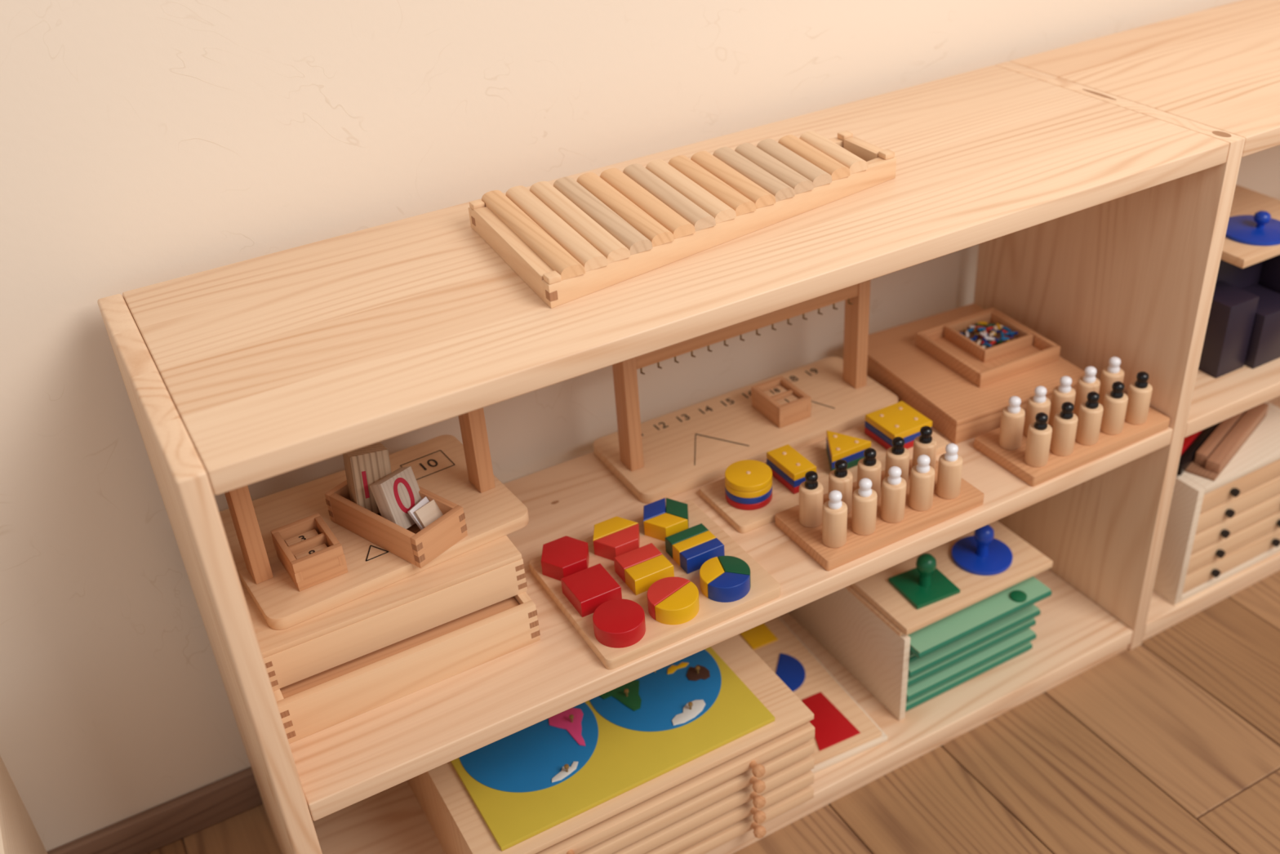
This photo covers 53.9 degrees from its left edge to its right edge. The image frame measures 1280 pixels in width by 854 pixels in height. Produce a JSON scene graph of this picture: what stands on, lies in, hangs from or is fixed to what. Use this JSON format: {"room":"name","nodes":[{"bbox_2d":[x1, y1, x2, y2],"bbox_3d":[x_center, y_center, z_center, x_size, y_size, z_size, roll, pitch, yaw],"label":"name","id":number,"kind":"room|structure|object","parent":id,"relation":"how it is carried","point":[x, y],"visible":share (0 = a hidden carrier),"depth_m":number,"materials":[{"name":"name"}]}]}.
{"room":"montessori classroom","nodes":[
{"label":"montessori classroom","id":0,"kind":"room"},
{"bbox_2d":[0,0,1279,851],"bbox_3d":[0.296,-0.964,1.274,7.000,2.600,0.100,-19,36,-22],"label":"wall","id":1,"kind":"structure","parent":0,"point":[144,143],"depth_m":1.29,"materials":[{"name":"beige paint"}]},
{"bbox_2d":[46,766,262,853],"bbox_3d":[0.403,0.130,1.918,7.000,0.055,0.014,-19,36,-22],"label":"baseboard","id":2,"kind":"structure","parent":1,"relation":"attached to","point":[153,828],"depth_m":1.49,"materials":[{"name":"brown wood"}]},
{"bbox_2d":[182,644,1279,853],"bbox_3d":[1.200,0.911,0.721,7.000,0.056,3.485,-19,36,-22],"label":"floor","id":3,"kind":"structure","parent":0,"point":[1197,819],"depth_m":1.49,"materials":[{"name":"brown wood"}]},
{"bbox_2d":[146,838,186,853],"bbox_3d":[-0.614,0.533,1.464,0.170,0.004,0.067,-19,36,-22],"label":"plank","id":4,"kind":"object","parent":3,"relation":"on","point":[177,846],"visible":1,"depth_m":1.50,"materials":[{"name":"brown wood"}]},
{"bbox_2d":[182,803,281,853],"bbox_3d":[-0.259,0.670,1.209,0.170,0.004,0.917,-19,36,-22],"label":"plank","id":5,"kind":"object","parent":3,"relation":"on","point":[250,831],"visible":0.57,"depth_m":1.51,"materials":[{"name":"brown wood"}]},
{"bbox_2d":[97,61,1244,853],"bbox_3d":[0.087,0.087,1.419,1.098,0.705,0.350,-19,36,-22],"label":"wooden shelf unit","id":6,"kind":"object","parent":3,"relation":"on","point":[1098,220],"visible":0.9,"depth_m":1.22,"materials":[{"name":"brown wood"}]},
{"bbox_2d":[273,591,540,743],"bbox_3d":[-0.273,0.174,1.281,0.256,0.046,0.255,-19,36,-22],"label":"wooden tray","id":7,"kind":"object","parent":6,"relation":"on","point":[310,705],"visible":0.28,"depth_m":1.18,"materials":[{"name":"brown wood"}]},
{"bbox_2d":[218,470,527,690],"bbox_3d":[-0.283,0.128,1.269,0.258,0.046,0.242,-19,36,-22],"label":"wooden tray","id":8,"kind":"object","parent":7,"relation":"on","point":[492,572],"visible":0.32,"depth_m":1.18,"materials":[{"name":"brown wood"}]},
{"bbox_2d":[221,407,528,630],"bbox_3d":[-0.275,0.033,1.220,0.270,0.166,0.188,-22,37,-26],"label":"stand","id":9,"kind":"object","parent":8,"relation":"on","point":[458,473],"visible":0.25,"depth_m":1.23,"materials":[{"name":"brown wood"}]},
{"bbox_2d":[270,512,347,591],"bbox_3d":[-0.313,0.118,1.190,0.048,0.032,0.064,-21,36,-25],"label":"box","id":10,"kind":"object","parent":9,"relation":"on","point":[308,549],"visible":1,"depth_m":1.18,"materials":[{"name":"brown wood"}]},
{"bbox_2d":[324,441,467,568],"bbox_3d":[-0.240,0.066,1.217,0.132,0.080,0.063,21,40,34],"label":"box","id":11,"kind":"object","parent":9,"relation":"on","point":[388,508],"visible":0.98,"depth_m":1.21,"materials":[{"name":"brown wood"}]},
{"bbox_2d":[407,634,814,853],"bbox_3d":[-0.042,0.374,1.448,0.396,0.137,0.317,-19,36,-22],"label":"base cabinet","id":12,"kind":"object","parent":6,"relation":"on","point":[727,792],"visible":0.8,"depth_m":1.35,"materials":[{"name":"brown wood"}]},
{"bbox_2d":[450,646,774,851],"bbox_3d":[-0.056,0.309,1.406,0.328,0.019,0.252,-19,36,-22],"label":"puzzle","id":13,"kind":"object","parent":12,"relation":"on","point":[526,783],"visible":0.56,"depth_m":1.35,"materials":[{"name":"yellow wood"}]},
{"bbox_2d":[529,497,780,669],"bbox_3d":[0.012,0.149,1.301,0.201,0.032,0.182,-19,36,-22],"label":"board","id":14,"kind":"object","parent":6,"relation":"on","point":[632,590],"visible":1,"depth_m":1.27,"materials":[{"name":"brown wood"}]},
{"bbox_2d":[468,130,896,308],"bbox_3d":[0.053,-0.224,1.223,0.412,0.033,0.203,-19,36,-22],"label":"wooden tray","id":15,"kind":"object","parent":6,"relation":"on","point":[568,240],"visible":1,"depth_m":1.18,"materials":[{"name":"brown wood"}]},
{"bbox_2d":[593,280,897,503],"bbox_3d":[0.127,-0.065,1.499,0.366,0.162,0.138,-19,36,-22],"label":"stand","id":16,"kind":"object","parent":6,"relation":"on","point":[672,454],"visible":0.85,"depth_m":1.50,"materials":[{"name":"brown wood"}]},
{"bbox_2d":[751,376,811,427],"bbox_3d":[0.172,-0.031,1.539,0.046,0.028,0.062,-19,36,-22],"label":"box","id":17,"kind":"object","parent":16,"relation":"on","point":[779,400],"visible":1,"depth_m":1.53,"materials":[{"name":"brown wood"}]},
{"bbox_2d":[738,616,887,773],"bbox_3d":[0.190,0.330,1.601,0.118,0.017,0.262,-18,35,-20],"label":"board","id":18,"kind":"object","parent":6,"relation":"on","point":[843,730],"visible":0.58,"depth_m":1.57,"materials":[{"name":"brown wood"}]},
{"bbox_2d":[700,400,948,533],"bbox_3d":[0.214,0.034,1.445,0.292,0.044,0.090,-19,36,-22],"label":"board","id":19,"kind":"object","parent":6,"relation":"on","point":[750,495],"visible":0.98,"depth_m":1.43,"materials":[{"name":"brown wood"}]},
{"bbox_2d":[775,458,984,570],"bbox_3d":[0.263,0.090,1.380,0.212,0.014,0.098,-19,36,-22],"label":"wooden tray","id":20,"kind":"object","parent":6,"relation":"on","point":[856,546],"depth_m":1.35,"materials":[{"name":"brown wood"}]},
{"bbox_2d":[799,471,823,527],"bbox_3d":[0.182,0.075,1.341,0.026,0.064,0.026,-19,36,-22],"label":"cylinder","id":21,"kind":"object","parent":20,"relation":"on","point":[811,501],"depth_m":1.33,"materials":[{"name":"brown wood"}]},
{"bbox_2d":[822,489,847,547],"bbox_3d":[0.203,0.093,1.309,0.026,0.064,0.026,-19,36,-22],"label":"cylinder","id":22,"kind":"object","parent":20,"relation":"on","point":[834,522],"depth_m":1.30,"materials":[{"name":"brown wood"}]},
{"bbox_2d":[827,458,853,513],"bbox_3d":[0.216,0.063,1.356,0.026,0.064,0.026,-19,36,-22],"label":"cylinder","id":23,"kind":"object","parent":20,"relation":"on","point":[844,485],"depth_m":1.34,"materials":[{"name":"brown wood"}]},
{"bbox_2d":[851,478,877,535],"bbox_3d":[0.236,0.082,1.324,0.026,0.064,0.026,-19,36,-22],"label":"cylinder","id":24,"kind":"object","parent":20,"relation":"on","point":[864,508],"depth_m":1.32,"materials":[{"name":"brown wood"}]},
{"bbox_2d":[856,448,881,501],"bbox_3d":[0.250,0.051,1.370,0.026,0.064,0.026,-19,36,-22],"label":"cylinder","id":25,"kind":"object","parent":20,"relation":"on","point":[872,473],"depth_m":1.36,"materials":[{"name":"brown wood"}]},
{"bbox_2d":[880,466,906,523],"bbox_3d":[0.270,0.070,1.339,0.026,0.064,0.026,-19,36,-22],"label":"cylinder","id":26,"kind":"object","parent":20,"relation":"on","point":[893,496],"depth_m":1.33,"materials":[{"name":"brown wood"}]},
{"bbox_2d":[884,436,909,488],"bbox_3d":[0.283,0.039,1.385,0.026,0.064,0.026,-19,36,-22],"label":"cylinder","id":27,"kind":"object","parent":20,"relation":"on","point":[902,461],"depth_m":1.37,"materials":[{"name":"brown wood"}]},
{"bbox_2d":[908,454,934,511],"bbox_3d":[0.304,0.058,1.353,0.026,0.064,0.026,-19,36,-22],"label":"cylinder","id":28,"kind":"object","parent":20,"relation":"on","point":[922,485],"depth_m":1.35,"materials":[{"name":"brown wood"}]},
{"bbox_2d":[911,426,937,471],"bbox_3d":[0.317,0.027,1.399,0.026,0.064,0.026,-19,36,-22],"label":"cylinder","id":29,"kind":"object","parent":20,"relation":"on","point":[919,448],"depth_m":1.39,"materials":[{"name":"brown wood"}]},
{"bbox_2d":[936,443,963,499],"bbox_3d":[0.337,0.046,1.368,0.026,0.064,0.026,-19,36,-22],"label":"cylinder","id":30,"kind":"object","parent":20,"relation":"on","point":[949,473],"depth_m":1.36,"materials":[{"name":"brown wood"}]},
{"bbox_2d":[788,576,1052,720],"bbox_3d":[0.353,0.211,1.653,0.231,0.139,0.286,-19,36,-22],"label":"base cabinet","id":31,"kind":"object","parent":6,"relation":"on","point":[903,672],"visible":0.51,"depth_m":1.56,"materials":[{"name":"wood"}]},
{"bbox_2d":[908,655,918,662],"bbox_3d":[0.353,0.193,1.641,0.209,0.006,0.249,-20,36,-22],"label":"tray","id":32,"kind":"object","parent":31,"relation":"on","point":[912,659],"depth_m":1.51,"materials":[{"name":"green wood"}]},
{"bbox_2d":[850,520,1053,635],"bbox_3d":[0.373,0.150,1.562,0.229,0.058,0.157,-19,36,-22],"label":"board","id":33,"kind":"object","parent":31,"relation":"on","point":[914,593],"visible":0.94,"depth_m":1.54,"materials":[{"name":"brown wood"}]},
{"bbox_2d":[905,644,1032,711],"bbox_3d":[0.358,0.262,1.686,0.209,0.006,0.248,-20,36,-22],"label":"tray","id":34,"kind":"object","parent":31,"relation":"on","point":[1024,648],"depth_m":1.59,"materials":[{"name":"green wood"}]},
{"bbox_2d":[906,620,1035,687],"bbox_3d":[0.356,0.228,1.663,0.209,0.006,0.248,-20,36,-22],"label":"tray","id":35,"kind":"object","parent":31,"relation":"on","point":[994,646],"depth_m":1.58,"materials":[{"name":"green wood"}]},
{"bbox_2d":[906,634,1036,702],"bbox_3d":[0.358,0.246,1.673,0.209,0.006,0.252,-20,36,-22],"label":"tray","id":36,"kind":"object","parent":31,"relation":"on","point":[1014,644],"depth_m":1.58,"materials":[{"name":"green wood"}]},
{"bbox_2d":[907,609,1040,677],"bbox_3d":[0.355,0.211,1.650,0.209,0.006,0.253,-20,36,-22],"label":"tray","id":37,"kind":"object","parent":31,"relation":"on","point":[917,668],"depth_m":1.56,"materials":[{"name":"green wood"}]},
{"bbox_2d":[909,591,1052,658],"bbox_3d":[0.356,0.180,1.623,0.209,0.006,0.266,-20,36,-22],"label":"tray","id":38,"kind":"object","parent":31,"relation":"on","point":[923,642],"depth_m":1.52,"materials":[{"name":"green wood"}]},
{"bbox_2d":[866,302,1084,444],"bbox_3d":[0.413,-0.074,1.598,0.201,0.034,0.229,-17,35,-19],"label":"wooden box","id":39,"kind":"object","parent":6,"relation":"on","point":[960,410],"visible":0.52,"depth_m":1.54,"materials":[{"name":"brown wood"}]},
{"bbox_2d":[915,307,1060,387],"bbox_3d":[0.438,-0.103,1.591,0.125,0.020,0.127,-18,35,-21],"label":"tray","id":40,"kind":"object","parent":39,"relation":"on","point":[988,346],"visible":1,"depth_m":1.58,"materials":[{"name":"brown wood"}]},
{"bbox_2d":[973,393,1169,486],"bbox_3d":[0.508,0.007,1.480,0.214,0.014,0.098,-19,36,-22],"label":"wooden tray","id":41,"kind":"object","parent":6,"relation":"on","point":[1013,460],"depth_m":1.45,"materials":[{"name":"brown wood"}]},
{"bbox_2d":[998,395,1025,449],"bbox_3d":[0.426,-0.007,1.439,0.026,0.064,0.026,-19,36,-22],"label":"cylinder","id":42,"kind":"object","parent":41,"relation":"on","point":[1011,427],"depth_m":1.43,"materials":[{"name":"brown wood"}]},
{"bbox_2d":[1023,386,1050,435],"bbox_3d":[0.460,-0.019,1.454,0.026,0.064,0.026,-19,36,-22],"label":"cylinder","id":43,"kind":"object","parent":41,"relation":"on","point":[1033,407],"depth_m":1.44,"materials":[{"name":"brown wood"}]},
{"bbox_2d":[1024,412,1052,466],"bbox_3d":[0.447,0.012,1.408,0.026,0.064,0.026,-19,36,-22],"label":"cylinder","id":44,"kind":"object","parent":41,"relation":"on","point":[1038,442],"depth_m":1.40,"materials":[{"name":"brown wood"}]},
{"bbox_2d":[1048,375,1075,426],"bbox_3d":[0.494,-0.031,1.469,0.026,0.064,0.026,-19,36,-22],"label":"cylinder","id":45,"kind":"object","parent":41,"relation":"on","point":[1058,397],"depth_m":1.46,"materials":[{"name":"brown wood"}]},
{"bbox_2d":[1049,401,1078,456],"bbox_3d":[0.480,0.000,1.422,0.026,0.064,0.026,-19,36,-22],"label":"cylinder","id":46,"kind":"object","parent":41,"relation":"on","point":[1064,431],"depth_m":1.41,"materials":[{"name":"brown wood"}]},
{"bbox_2d":[1073,365,1100,417],"bbox_3d":[0.528,-0.043,1.483,0.026,0.064,0.026,-19,36,-22],"label":"cylinder","id":47,"kind":"object","parent":41,"relation":"on","point":[1082,388],"depth_m":1.47,"materials":[{"name":"brown wood"}]},
{"bbox_2d":[1075,391,1103,445],"bbox_3d":[0.514,-0.012,1.437,0.026,0.064,0.026,-19,36,-22],"label":"cylinder","id":48,"kind":"object","parent":41,"relation":"on","point":[1089,422],"depth_m":1.43,"materials":[{"name":"brown wood"}]},
{"bbox_2d":[1097,356,1124,405],"bbox_3d":[0.562,-0.055,1.498,0.026,0.064,0.026,-19,36,-22],"label":"cylinder","id":49,"kind":"object","parent":41,"relation":"on","point":[1107,379],"depth_m":1.49,"materials":[{"name":"brown wood"}]},
{"bbox_2d":[1100,381,1128,435],"bbox_3d":[0.548,-0.024,1.452,0.026,0.064,0.026,-19,36,-22],"label":"cylinder","id":50,"kind":"object","parent":41,"relation":"on","point":[1114,410],"depth_m":1.44,"materials":[{"name":"brown wood"}]},
{"bbox_2d":[1124,371,1152,424],"bbox_3d":[0.582,-0.036,1.466,0.026,0.064,0.026,-19,36,-22],"label":"cylinder","id":51,"kind":"object","parent":41,"relation":"on","point":[1139,399],"depth_m":1.46,"materials":[{"name":"brown wood"}]},
{"bbox_2d":[733,804,871,853],"bbox_3d":[0.291,0.605,1.246,0.170,0.004,1.198,-19,36,-22],"label":"plank","id":52,"kind":"object","parent":3,"relation":"on","point":[822,831],"visible":0.02,"depth_m":1.45,"materials":[{"name":"brown wood"}]},
{"bbox_2d":[829,746,1052,853],"bbox_3d":[0.338,0.459,1.468,0.170,0.004,0.917,-19,36,-22],"label":"plank","id":53,"kind":"object","parent":3,"relation":"on","point":[929,804],"visible":0.28,"depth_m":1.47,"materials":[{"name":"brown wood"}]},
{"bbox_2d":[941,692,1236,853],"bbox_3d":[0.710,0.611,1.188,0.170,0.004,1.198,-19,36,-22],"label":"plank","id":54,"kind":"object","parent":3,"relation":"on","point":[1069,788],"visible":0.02,"depth_m":1.49,"materials":[{"name":"brown wood"}]},
{"bbox_2d":[1009,0,1279,640],"bbox_3d":[1.045,-0.252,1.835,1.097,0.705,0.350,-19,36,-22],"label":"wooden shelf unit","id":55,"kind":"object","parent":3,"relation":"on","point":[1218,67],"visible":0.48,"depth_m":1.54,"materials":[{"name":"brown wood"}]},
{"bbox_2d":[1152,401,1279,605],"bbox_3d":[0.750,0.059,1.796,0.244,0.190,0.302,-19,36,-22],"label":"base cabinet","id":56,"kind":"object","parent":55,"relation":"on","point":[1216,530],"visible":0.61,"depth_m":1.67,"materials":[{"name":"brown wood"}]},
{"bbox_2d":[1177,402,1268,480],"bbox_3d":[0.729,-0.010,1.687,0.150,0.046,0.214,23,41,35],"label":"wooden blocks","id":57,"kind":"object","parent":56,"relation":"on","point":[1206,453],"visible":0.33,"depth_m":1.64,"materials":[{"name":"brown wood"}]},
{"bbox_2d":[1198,254,1279,377],"bbox_3d":[0.752,-0.197,1.652,0.200,0.140,0.230,-19,36,-22],"label":"box","id":58,"kind":"object","parent":55,"relation":"on","point":[1243,326],"visible":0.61,"depth_m":1.57,"materials":[{"name":"wood"}]},
{"bbox_2d":[1220,184,1279,268],"bbox_3d":[0.764,-0.270,1.600,0.180,0.037,0.160,-19,36,-22],"label":"puzzle","id":59,"kind":"object","parent":58,"relation":"on","point":[1252,236],"visible":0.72,"depth_m":1.56,"materials":[{"name":"brown wood"}]},
{"bbox_2d":[1044,644,1279,817],"bbox_3d":[0.564,0.286,1.711,0.170,0.004,0.617,-19,36,-22],"label":"plank","id":60,"kind":"object","parent":3,"relation":"on","point":[1197,751],"visible":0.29,"depth_m":1.56,"materials":[{"name":"brown wood"}]},
{"bbox_2d":[1142,597,1279,746],"bbox_3d":[0.887,0.394,1.505,0.170,0.004,1.198,-19,36,-22],"label":"plank","id":61,"kind":"object","parent":3,"relation":"on","point":[1225,649],"visible":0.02,"depth_m":1.66,"materials":[{"name":"brown wood"}]},
{"bbox_2d":[1198,768,1279,853],"bbox_3d":[1.005,0.693,1.027,0.170,0.004,1.198,-19,36,-22],"label":"plank","id":62,"kind":"object","parent":3,"relation":"on","point":[1248,822],"visible":1,"depth_m":1.44,"materials":[{"name":"brown wood"}]},
{"bbox_2d":[1227,570,1279,631],"bbox_3d":[0.935,0.247,1.728,0.170,0.004,0.917,-19,36,-22],"label":"plank","id":63,"kind":"object","parent":3,"relation":"on","point":[1261,598],"visible":0.12,"depth_m":1.75,"materials":[{"name":"brown wood"}]},
{"bbox_3d":[-0.306,0.816,0.987,0.170,0.004,1.198,-19,36,-22],"label":"plank","id":64,"kind":"object","parent":3,"relation":"on","visible":0},
{"bbox_2d":[0,755,47,853],"bbox_3d":[-0.710,0.543,1.169,0.317,0.310,0.300,-19,36,-22],"label":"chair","id":65,"kind":"object","parent":64,"relation":"on","point":[19,834],"visible":1,"depth_m":1.24,"materials":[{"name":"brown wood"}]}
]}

